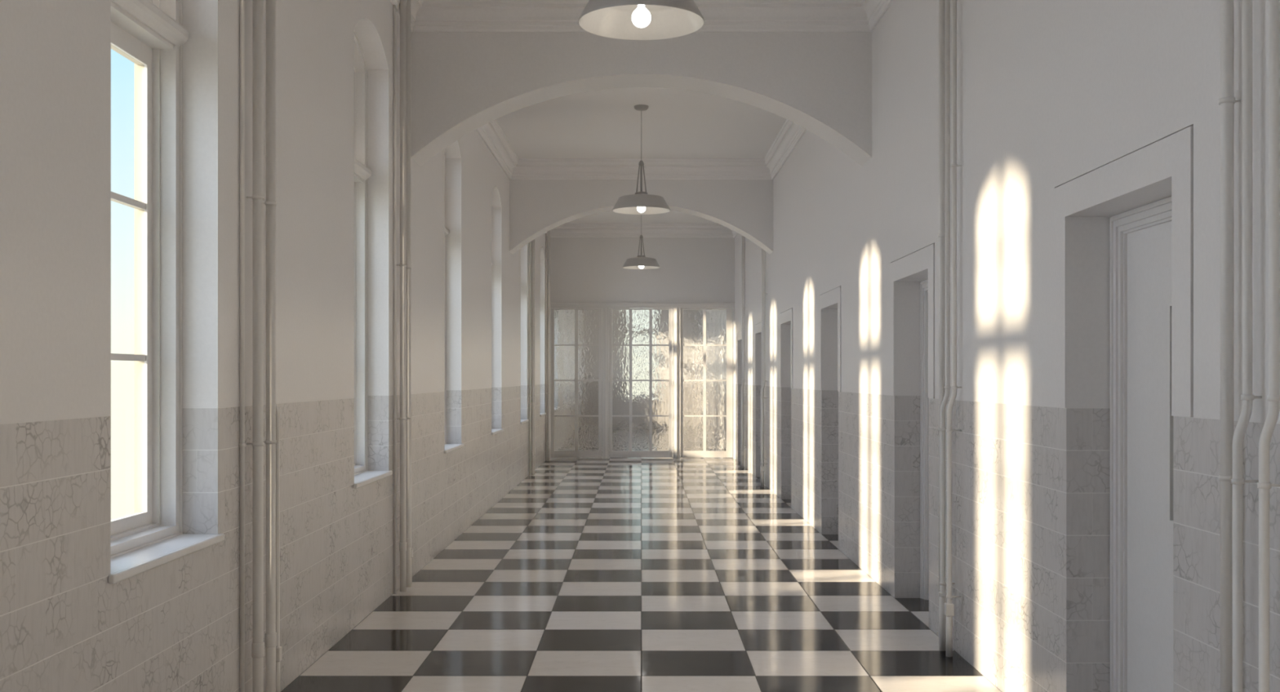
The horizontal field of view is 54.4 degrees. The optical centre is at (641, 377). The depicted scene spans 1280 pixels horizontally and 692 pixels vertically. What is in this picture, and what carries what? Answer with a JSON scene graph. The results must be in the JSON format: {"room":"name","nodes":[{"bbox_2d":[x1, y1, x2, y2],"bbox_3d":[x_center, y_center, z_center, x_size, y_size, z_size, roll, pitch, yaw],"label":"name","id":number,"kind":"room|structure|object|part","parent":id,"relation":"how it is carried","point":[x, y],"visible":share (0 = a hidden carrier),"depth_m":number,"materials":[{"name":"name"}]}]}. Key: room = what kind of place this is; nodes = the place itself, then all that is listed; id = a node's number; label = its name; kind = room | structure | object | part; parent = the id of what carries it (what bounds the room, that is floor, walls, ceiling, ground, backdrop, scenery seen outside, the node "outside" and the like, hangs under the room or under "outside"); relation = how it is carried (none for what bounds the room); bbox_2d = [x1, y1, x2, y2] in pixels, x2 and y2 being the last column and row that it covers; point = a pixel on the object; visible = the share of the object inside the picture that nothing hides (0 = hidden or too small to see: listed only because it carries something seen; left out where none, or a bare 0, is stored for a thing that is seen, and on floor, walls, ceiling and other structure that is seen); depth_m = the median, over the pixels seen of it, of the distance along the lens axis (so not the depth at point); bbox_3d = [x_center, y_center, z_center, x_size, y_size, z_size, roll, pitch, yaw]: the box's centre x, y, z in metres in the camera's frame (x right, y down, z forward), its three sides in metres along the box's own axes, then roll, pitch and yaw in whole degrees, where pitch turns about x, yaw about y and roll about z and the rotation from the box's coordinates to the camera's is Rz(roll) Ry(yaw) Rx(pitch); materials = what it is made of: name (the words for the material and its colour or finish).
{"room":"corridor","nodes":[
{"label":"corridor","id":0,"kind":"room"},
{"bbox_2d":[0,0,545,691],"bbox_3d":[-1.965,-0.694,16.960,0.330,4.530,42.780,0,0,0],"label":"wall","id":1,"kind":"structure","parent":0,"point":[173,626],"depth_m":5.54,"materials":[{"name":"paint"}]},
{"bbox_2d":[108,0,224,583],"bbox_3d":[-1.956,-0.836,4.755,0.356,3.067,1.114,0,0,0],"label":"window","id":2,"kind":"structure","parent":1,"relation":"in","point":[151,34],"depth_m":5.23,"materials":[{"name":"paint"}]},
{"bbox_3d":[-2.115,-0.849,4.755,0.038,3.038,1.068,0,0,0],"label":"frame","id":3,"kind":"part","parent":2,"relation":"part of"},
{"bbox_3d":[-2.040,-0.849,4.755,0.180,3.040,1.070,0,0,0],"label":"frame","id":4,"kind":"part","parent":2,"relation":"part of","materials":[{"name":"paint"}]},
{"bbox_3d":[-1.869,0.683,4.755,0.182,0.030,1.114,0,0,0],"label":"sill","id":5,"kind":"part","parent":2,"relation":"part of","materials":[{"name":"stone"}]},
{"bbox_2d":[239,0,245,691],"bbox_3d":[-1.786,-0.694,5.570,0.028,4.530,0.027,0,0,0],"label":"pipe","id":6,"kind":"object","parent":1,"relation":"attached to","point":[242,445],"visible":1,"depth_m":5.56,"materials":[{"name":"metal"}]},
{"bbox_2d":[353,30,392,488],"bbox_3d":[-1.956,-0.836,8.335,0.356,3.067,1.114,0,0,0],"label":"window","id":7,"kind":"structure","parent":1,"relation":"in","point":[362,477],"depth_m":8.82,"materials":[{"name":"paint"}]},
{"bbox_3d":[-2.040,-0.849,8.335,0.180,3.040,1.070,0,0,0],"label":"frame","id":8,"kind":"part","parent":7,"relation":"part of","materials":[{"name":"paint"}]},
{"bbox_3d":[-1.869,0.683,8.335,0.182,0.030,1.114,0,0,0],"label":"sill","id":9,"kind":"part","parent":7,"relation":"part of","materials":[{"name":"stone"}]},
{"bbox_2d":[392,4,396,594],"bbox_3d":[-1.786,-0.694,9.020,0.028,4.530,0.027,0,0,0],"label":"pipe","id":10,"kind":"object","parent":1,"relation":"attached to","point":[394,419],"visible":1,"depth_m":9.01,"materials":[{"name":"metal"}]},
{"bbox_2d":[444,151,463,453],"bbox_3d":[-1.956,-0.836,11.915,0.356,3.067,1.114,0,0,0],"label":"window","id":11,"kind":"structure","parent":1,"relation":"in","point":[448,447],"depth_m":12.44,"materials":[{"name":"paint"}]},
{"bbox_3d":[-2.040,-0.849,11.915,0.180,3.040,1.070,0,0,0],"label":"frame","id":12,"kind":"part","parent":11,"relation":"part of","materials":[{"name":"paint"}]},
{"bbox_3d":[-1.869,0.683,11.915,0.182,0.030,1.114,0,0,0],"label":"sill","id":13,"kind":"part","parent":11,"relation":"part of","materials":[{"name":"stone"}]},
{"bbox_2d":[491,262,503,435],"bbox_3d":[-1.956,-0.836,15.495,0.356,3.067,1.114,0,0,0],"label":"window","id":14,"kind":"structure","parent":1,"relation":"in","point":[494,431],"depth_m":15.54,"materials":[{"name":"paint"}]},
{"bbox_3d":[-1.869,0.683,15.495,0.182,0.030,1.114,0,0,0],"label":"sill","id":15,"kind":"part","parent":14,"relation":"part of","materials":[{"name":"stone"}]},
{"bbox_2d":[520,419,528,423],"bbox_3d":[-1.956,-0.836,19.075,0.356,3.067,1.114,0,0,0],"label":"window","id":16,"kind":"structure","parent":1,"relation":"in","point":[522,421],"depth_m":19.02,"materials":[{"name":"paint"}]},
{"bbox_2d":[528,241,530,475],"bbox_3d":[-1.786,-0.694,19.890,0.028,4.530,0.027,0,0,0],"label":"pipe","id":17,"kind":"object","parent":1,"relation":"attached to","point":[530,242],"visible":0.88,"depth_m":19.88,"materials":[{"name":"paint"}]},
{"bbox_2d":[545,233,546,461],"bbox_3d":[-1.786,-0.694,23.340,0.028,4.530,0.027,0,0,0],"label":"pipe","id":18,"kind":"object","parent":1,"relation":"attached to","point":[545,233],"visible":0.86,"depth_m":23.33,"materials":[{"name":"metal"}]},
{"bbox_2d":[389,0,893,31],"bbox_3d":[0.000,-2.825,6.285,3.600,0.268,6.850,0,0,0],"label":"crown molding","id":19,"kind":"structure","parent":1,"relation":"attached to","point":[426,15],"depth_m":9.65,"materials":[{"name":"paint"}]},
{"bbox_2d":[475,119,806,180],"bbox_3d":[0.000,-2.825,13.575,3.600,0.268,6.850,0,0,0],"label":"crown molding","id":20,"kind":"structure","parent":1,"relation":"attached to","point":[491,133],"depth_m":16.90,"materials":[{"name":"paint"}]},
{"bbox_2d":[545,223,737,238],"bbox_3d":[0.000,-2.825,20.755,3.600,0.268,6.630,0,0,0],"label":"crown molding","id":21,"kind":"structure","parent":1,"relation":"attached to","point":[565,230],"depth_m":24.02,"materials":[{"name":"paint"}]},
{"bbox_2d":[280,427,1001,691],"bbox_3d":[0.000,1.671,16.975,4.260,0.200,43.410,0,0,0],"label":"floor","id":22,"kind":"structure","parent":0,"point":[589,575],"depth_m":8.36,"materials":[{"name":"multicoloured tile"}]},
{"bbox_2d":[246,0,264,691],"bbox_3d":[-1.760,-0.694,5.675,0.080,4.530,0.054,0,0,0],"label":"pipe","id":23,"kind":"object","parent":22,"relation":"on","point":[257,197],"visible":1,"depth_m":5.66,"materials":[{"name":"metal"}]},
{"bbox_2d":[263,0,276,691],"bbox_3d":[-1.760,-0.694,5.870,0.080,4.530,0.054,0,0,0],"label":"pipe","id":24,"kind":"object","parent":22,"relation":"on","point":[270,636],"visible":0.96,"depth_m":5.85,"materials":[{"name":"metal"}]},
{"bbox_2d":[275,403,281,691],"bbox_3d":[-1.769,-0.694,6.000,0.062,4.530,0.035,0,0,0],"label":"pipe","id":25,"kind":"object","parent":22,"relation":"on","point":[278,649],"visible":0.3,"depth_m":5.99,"materials":[{"name":"metal"}]},
{"bbox_2d":[395,0,406,591],"bbox_3d":[-1.760,-0.694,9.125,0.080,4.530,0.054,0,0,0],"label":"pipe","id":26,"kind":"object","parent":22,"relation":"on","point":[402,544],"visible":0.96,"depth_m":9.10,"materials":[{"name":"metal"}]},
{"bbox_2d":[406,0,411,587],"bbox_3d":[-1.760,-0.694,9.320,0.080,4.530,0.054,0,0,0],"label":"pipe","id":27,"kind":"object","parent":22,"relation":"on","point":[408,2],"visible":0.59,"depth_m":9.30,"materials":[{"name":"metal"}]},
{"bbox_2d":[410,398,413,583],"bbox_3d":[-1.769,-0.694,9.450,0.062,4.530,0.035,0,0,0],"label":"pipe","id":28,"kind":"object","parent":22,"relation":"on","point":[411,398],"visible":0.16,"depth_m":9.44,"materials":[{"name":"metal"}]},
{"bbox_2d":[530,240,533,475],"bbox_3d":[-1.760,-0.694,19.995,0.080,4.530,0.054,0,0,0],"label":"pipe","id":29,"kind":"object","parent":22,"relation":"on","point":[532,241],"visible":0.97,"depth_m":19.97,"materials":[{"name":"metal"}]},
{"bbox_2d":[533,239,535,474],"bbox_3d":[-1.760,-0.694,20.190,0.080,4.530,0.054,0,0,0],"label":"pipe","id":30,"kind":"object","parent":22,"relation":"on","point":[534,239],"visible":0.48,"depth_m":20.17,"materials":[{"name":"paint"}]},
{"bbox_2d":[546,230,550,460],"bbox_3d":[-1.760,-0.694,23.445,0.080,4.530,0.054,0,0,0],"label":"pipe","id":31,"kind":"object","parent":22,"relation":"on","point":[548,232],"visible":0.95,"depth_m":23.43,"materials":[{"name":"metal"}]},
{"bbox_2d":[550,302,734,458],"bbox_3d":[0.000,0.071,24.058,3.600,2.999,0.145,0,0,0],"label":"door frame","id":32,"kind":"structure","parent":22,"relation":"on","point":[676,307],"depth_m":24.05,"materials":[{"name":"paint"}]},
{"bbox_3d":[-1.779,0.118,24.082,0.041,2.905,0.095,0,0,0],"label":"post","id":33,"kind":"part","parent":32,"relation":"part of","materials":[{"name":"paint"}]},
{"bbox_2d":[551,308,601,457],"bbox_3d":[-1.258,0.116,24.091,0.983,2.886,0.038,0,0,0],"label":"glass panel","id":34,"kind":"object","parent":32,"relation":"in","point":[575,333],"depth_m":24.09,"materials":[{"name":"gloss paint"},{"name":"rippled glass"}]},
{"bbox_3d":[-0.693,0.118,24.080,0.129,2.905,0.100,0,0,0],"label":"post","id":35,"kind":"part","parent":32,"relation":"part of","materials":[{"name":"paint"}]},
{"bbox_2d":[608,308,672,457],"bbox_3d":[-0.008,0.116,24.091,1.223,2.886,0.038,0,0,0],"label":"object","id":36,"kind":"structure","parent":32,"relation":"in","point":[641,340],"depth_m":24.09,"materials":[{"name":"gloss paint"},{"name":"rippled glass"}]},
{"bbox_3d":[0.000,-1.359,24.090,3.600,0.050,0.080,0,0,0],"label":"head rail","id":37,"kind":"part","parent":32,"relation":"part of","materials":[{"name":"paint"}]},
{"bbox_3d":[0.000,-1.401,24.047,3.600,0.054,0.125,0,0,0],"label":"cap moulding","id":38,"kind":"part","parent":32,"relation":"part of","materials":[{"name":"paint"}]},
{"bbox_3d":[0.682,0.118,24.080,0.139,2.905,0.100,0,0,0],"label":"post","id":39,"kind":"part","parent":32,"relation":"part of","materials":[{"name":"paint"}]},
{"bbox_2d":[680,308,733,457],"bbox_3d":[1.264,0.116,24.091,1.009,2.886,0.038,0,0,0],"label":"glass panel","id":40,"kind":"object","parent":32,"relation":"in","point":[706,334],"depth_m":24.09,"materials":[{"name":"glass"}]},
{"bbox_3d":[1.789,0.118,24.082,0.022,2.905,0.095,0,0,0],"label":"post","id":41,"kind":"part","parent":32,"relation":"part of","materials":[{"name":"paint"}]},
{"bbox_2d":[740,235,743,468],"bbox_3d":[1.754,-0.694,21.470,0.092,4.530,0.046,0,0,0],"label":"pipe","id":42,"kind":"object","parent":22,"relation":"on","point":[743,236],"visible":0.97,"depth_m":21.46,"materials":[{"name":"metal"}]},
{"bbox_2d":[741,235,742,382],"bbox_3d":[1.769,-0.694,21.595,0.062,4.530,0.044,0,0,0],"label":"pipe","id":43,"kind":"object","parent":22,"relation":"on","point":[742,236],"visible":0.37,"depth_m":21.58,"materials":[{"name":"metal"}]},
{"bbox_2d":[741,236,746,468],"bbox_3d":[1.755,-0.694,21.316,0.090,4.530,0.045,0,0,0],"label":"pipe","id":44,"kind":"object","parent":22,"relation":"on","point":[744,307],"visible":0.97,"depth_m":21.31,"materials":[{"name":"metal"}]},
{"bbox_2d":[760,248,764,466],"bbox_3d":[1.769,-0.694,18.055,0.062,4.530,0.044,0,0,0],"label":"pipe","id":45,"kind":"object","parent":22,"relation":"on","point":[762,249],"visible":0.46,"depth_m":18.04,"materials":[{"name":"metal"}]},
{"bbox_2d":[760,248,766,486],"bbox_3d":[1.754,-0.694,17.930,0.092,4.530,0.046,0,0,0],"label":"pipe","id":46,"kind":"object","parent":22,"relation":"on","point":[762,249],"visible":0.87,"depth_m":17.92,"materials":[{"name":"metal"}]},
{"bbox_2d":[760,249,767,487],"bbox_3d":[1.755,-0.694,17.776,0.090,4.530,0.045,0,0,0],"label":"pipe","id":47,"kind":"object","parent":22,"relation":"on","point":[764,251],"visible":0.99,"depth_m":17.76,"materials":[{"name":"metal"}]},
{"bbox_2d":[937,0,946,591],"bbox_3d":[1.769,-0.694,7.279,0.062,4.530,0.044,0,0,0],"label":"pipe","id":48,"kind":"object","parent":22,"relation":"on","point":[941,235],"visible":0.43,"depth_m":7.26,"materials":[{"name":"metal"}]},
{"bbox_2d":[938,0,954,651],"bbox_3d":[1.754,-0.694,7.154,0.092,4.530,0.046,0,0,0],"label":"pipe","id":49,"kind":"object","parent":22,"relation":"on","point":[942,594],"visible":0.96,"depth_m":7.14,"materials":[{"name":"metal"}]},
{"bbox_2d":[944,0,961,657],"bbox_3d":[1.755,-0.694,7.000,0.090,4.530,0.045,0,0,0],"label":"pipe","id":50,"kind":"object","parent":22,"relation":"on","point":[948,606],"visible":1,"depth_m":6.99,"materials":[{"name":"metal"}]},
{"bbox_2d":[1218,0,1240,691],"bbox_3d":[1.769,-0.694,3.740,0.062,4.530,0.044,0,0,0],"label":"pipe","id":51,"kind":"object","parent":22,"relation":"on","point":[1227,100],"visible":0.8,"depth_m":3.72,"materials":[{"name":"metal"}]},
{"bbox_2d":[1231,0,1261,691],"bbox_3d":[1.754,-0.694,3.615,0.092,4.530,0.046,0,0,0],"label":"pipe","id":52,"kind":"object","parent":22,"relation":"on","point":[1237,481],"visible":0.99,"depth_m":3.60,"materials":[{"name":"metal"}]},
{"bbox_2d":[1257,0,1279,691],"bbox_3d":[1.755,-0.694,3.461,0.090,4.530,0.045,0,0,0],"label":"pipe","id":53,"kind":"object","parent":22,"relation":"on","point":[1264,485],"visible":1,"depth_m":3.45,"materials":[{"name":"metal"}]},
{"bbox_2d":[496,87,786,223],"bbox_3d":[0.000,-3.059,16.975,4.260,0.200,43.410,0,0,0],"label":"ceiling","id":54,"kind":"structure","parent":0,"point":[605,123],"depth_m":14.86,"materials":[{"name":"paint"}]},
{"bbox_2d":[410,31,871,166],"bbox_3d":[0.000,-2.337,9.930,3.600,1.245,0.440,0,0,0],"label":"arch","id":55,"kind":"object","parent":54,"relation":"attached to","point":[820,82],"visible":0.85,"depth_m":9.71,"materials":[{"name":"paint"}]},
{"bbox_2d":[509,180,773,254],"bbox_3d":[0.000,-2.337,17.220,3.600,1.245,0.440,0,0,0],"label":"arch","id":56,"kind":"object","parent":54,"relation":"attached to","point":[536,207],"visible":0.66,"depth_m":17.00,"materials":[{"name":"paint"}]},
{"bbox_2d":[577,0,704,39],"bbox_3d":[0.000,-2.346,6.270,0.636,1.171,0.636,0,0,0],"label":"pendant lamp","id":57,"kind":"object","parent":54,"relation":"hanging from","point":[625,20],"visible":1,"depth_m":6.46,"materials":[{"name":"metal"}]},
{"bbox_3d":[0.000,-1.821,6.270,0.098,0.119,0.098,0,0,0],"label":"bulb","id":58,"kind":"part","parent":57,"relation":"part of","materials":[{"name":"white glass"}]},
{"bbox_2d":[612,104,670,214],"bbox_3d":[0.000,-2.381,13.600,0.636,1.171,0.636,0,0,0],"label":"pendant lamp","id":59,"kind":"object","parent":54,"relation":"hanging from","point":[641,202],"visible":1,"depth_m":13.53,"materials":[{"name":"white"}]},
{"bbox_3d":[0.000,-2.167,13.600,0.022,0.300,0.022,0,0,0],"label":"stem","id":60,"kind":"part","parent":59,"relation":"part of","materials":[{"name":"grey metal"}]},
{"bbox_3d":[0.000,-1.912,13.600,0.636,0.190,0.636,0,0,0],"label":"lamp shade","id":61,"kind":"part","parent":59,"relation":"part of","materials":[{"name":"metal"}]},
{"bbox_3d":[0.000,-2.642,13.600,0.006,0.570,0.006,0,0,-22],"label":"cord","id":62,"kind":"part","parent":59,"relation":"part of","materials":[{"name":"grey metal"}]},
{"bbox_3d":[0.000,-1.855,13.600,0.098,0.119,0.098,0,0,0],"label":"bulb","id":63,"kind":"part","parent":59,"relation":"part of","materials":[{"name":"white glass"}]},
{"bbox_2d":[622,214,660,269],"bbox_3d":[0.000,-2.401,20.900,0.636,1.171,0.636,0,0,0],"label":"pendant lamp","id":64,"kind":"object","parent":54,"relation":"hanging from","point":[641,262],"visible":0.88,"depth_m":20.74,"materials":[{"name":"white metal"}]},
{"bbox_3d":[0.000,-1.932,20.900,0.636,0.190,0.636,0,0,0],"label":"lamp shade","id":65,"kind":"part","parent":64,"relation":"part of","materials":[{"name":"metal"}]},
{"bbox_2d":[550,238,734,302],"bbox_3d":[0.000,-2.194,24.210,3.600,1.530,0.280,0,0,0],"label":"wall partition header","id":66,"kind":"structure","parent":0,"point":[583,270],"depth_m":24.07,"materials":[{"name":"paint"}]},
{"bbox_2d":[734,0,1279,691],"bbox_3d":[1.965,-0.694,16.960,0.330,4.530,42.780,0,0,0],"label":"wall","id":67,"kind":"structure","parent":0,"point":[1051,94],"depth_m":6.03,"materials":[{"name":"paint"}]},
{"bbox_2d":[737,331,742,384],"bbox_3d":[1.932,0.376,22.640,0.276,2.390,1.350,0,0,0],"label":"door frame","id":68,"kind":"structure","parent":67,"relation":"in","point":[740,334],"depth_m":23.17,"materials":[{"name":"paint"}]},
{"bbox_2d":[754,322,761,385],"bbox_3d":[1.932,0.376,19.060,0.276,2.390,1.350,0,0,0],"label":"door frame","id":69,"kind":"structure","parent":67,"relation":"in","point":[757,328],"depth_m":19.59,"materials":[{"name":"paint"}]},
{"bbox_2d":[779,308,792,387],"bbox_3d":[1.932,0.376,15.480,0.276,2.390,1.350,0,0,0],"label":"door","id":70,"kind":"structure","parent":67,"relation":"in","point":[786,317],"depth_m":16.01,"materials":[{"name":"paint"}]},
{"bbox_2d":[818,286,840,391],"bbox_3d":[1.932,0.376,11.900,0.276,2.390,1.350,0,0,0],"label":"door frame","id":71,"kind":"structure","parent":67,"relation":"in","point":[832,298],"depth_m":12.16,"materials":[{"name":"paint"}]},
{"bbox_2d":[889,244,934,599],"bbox_3d":[1.932,0.376,8.320,0.276,2.390,1.350,0,0,0],"label":"door","id":72,"kind":"structure","parent":67,"relation":"in","point":[922,260],"depth_m":8.77,"materials":[{"name":"paint"}]},
{"bbox_3d":[2.026,0.446,8.320,0.088,2.250,1.060,0,0,0],"label":"frame","id":73,"kind":"part","parent":72,"relation":"part of","materials":[{"name":"paint"}]},
{"bbox_2d":[1053,126,1193,691],"bbox_3d":[1.932,0.376,4.740,0.276,2.390,1.350,0,0,0],"label":"door","id":74,"kind":"structure","parent":67,"relation":"in","point":[1152,244],"depth_m":4.97,"materials":[{"name":"paint"}]},
{"bbox_3d":[2.026,0.446,4.740,0.088,2.250,1.060,0,0,0],"label":"frame","id":75,"kind":"part","parent":74,"relation":"part of","materials":[{"name":"paint"}]}
]}

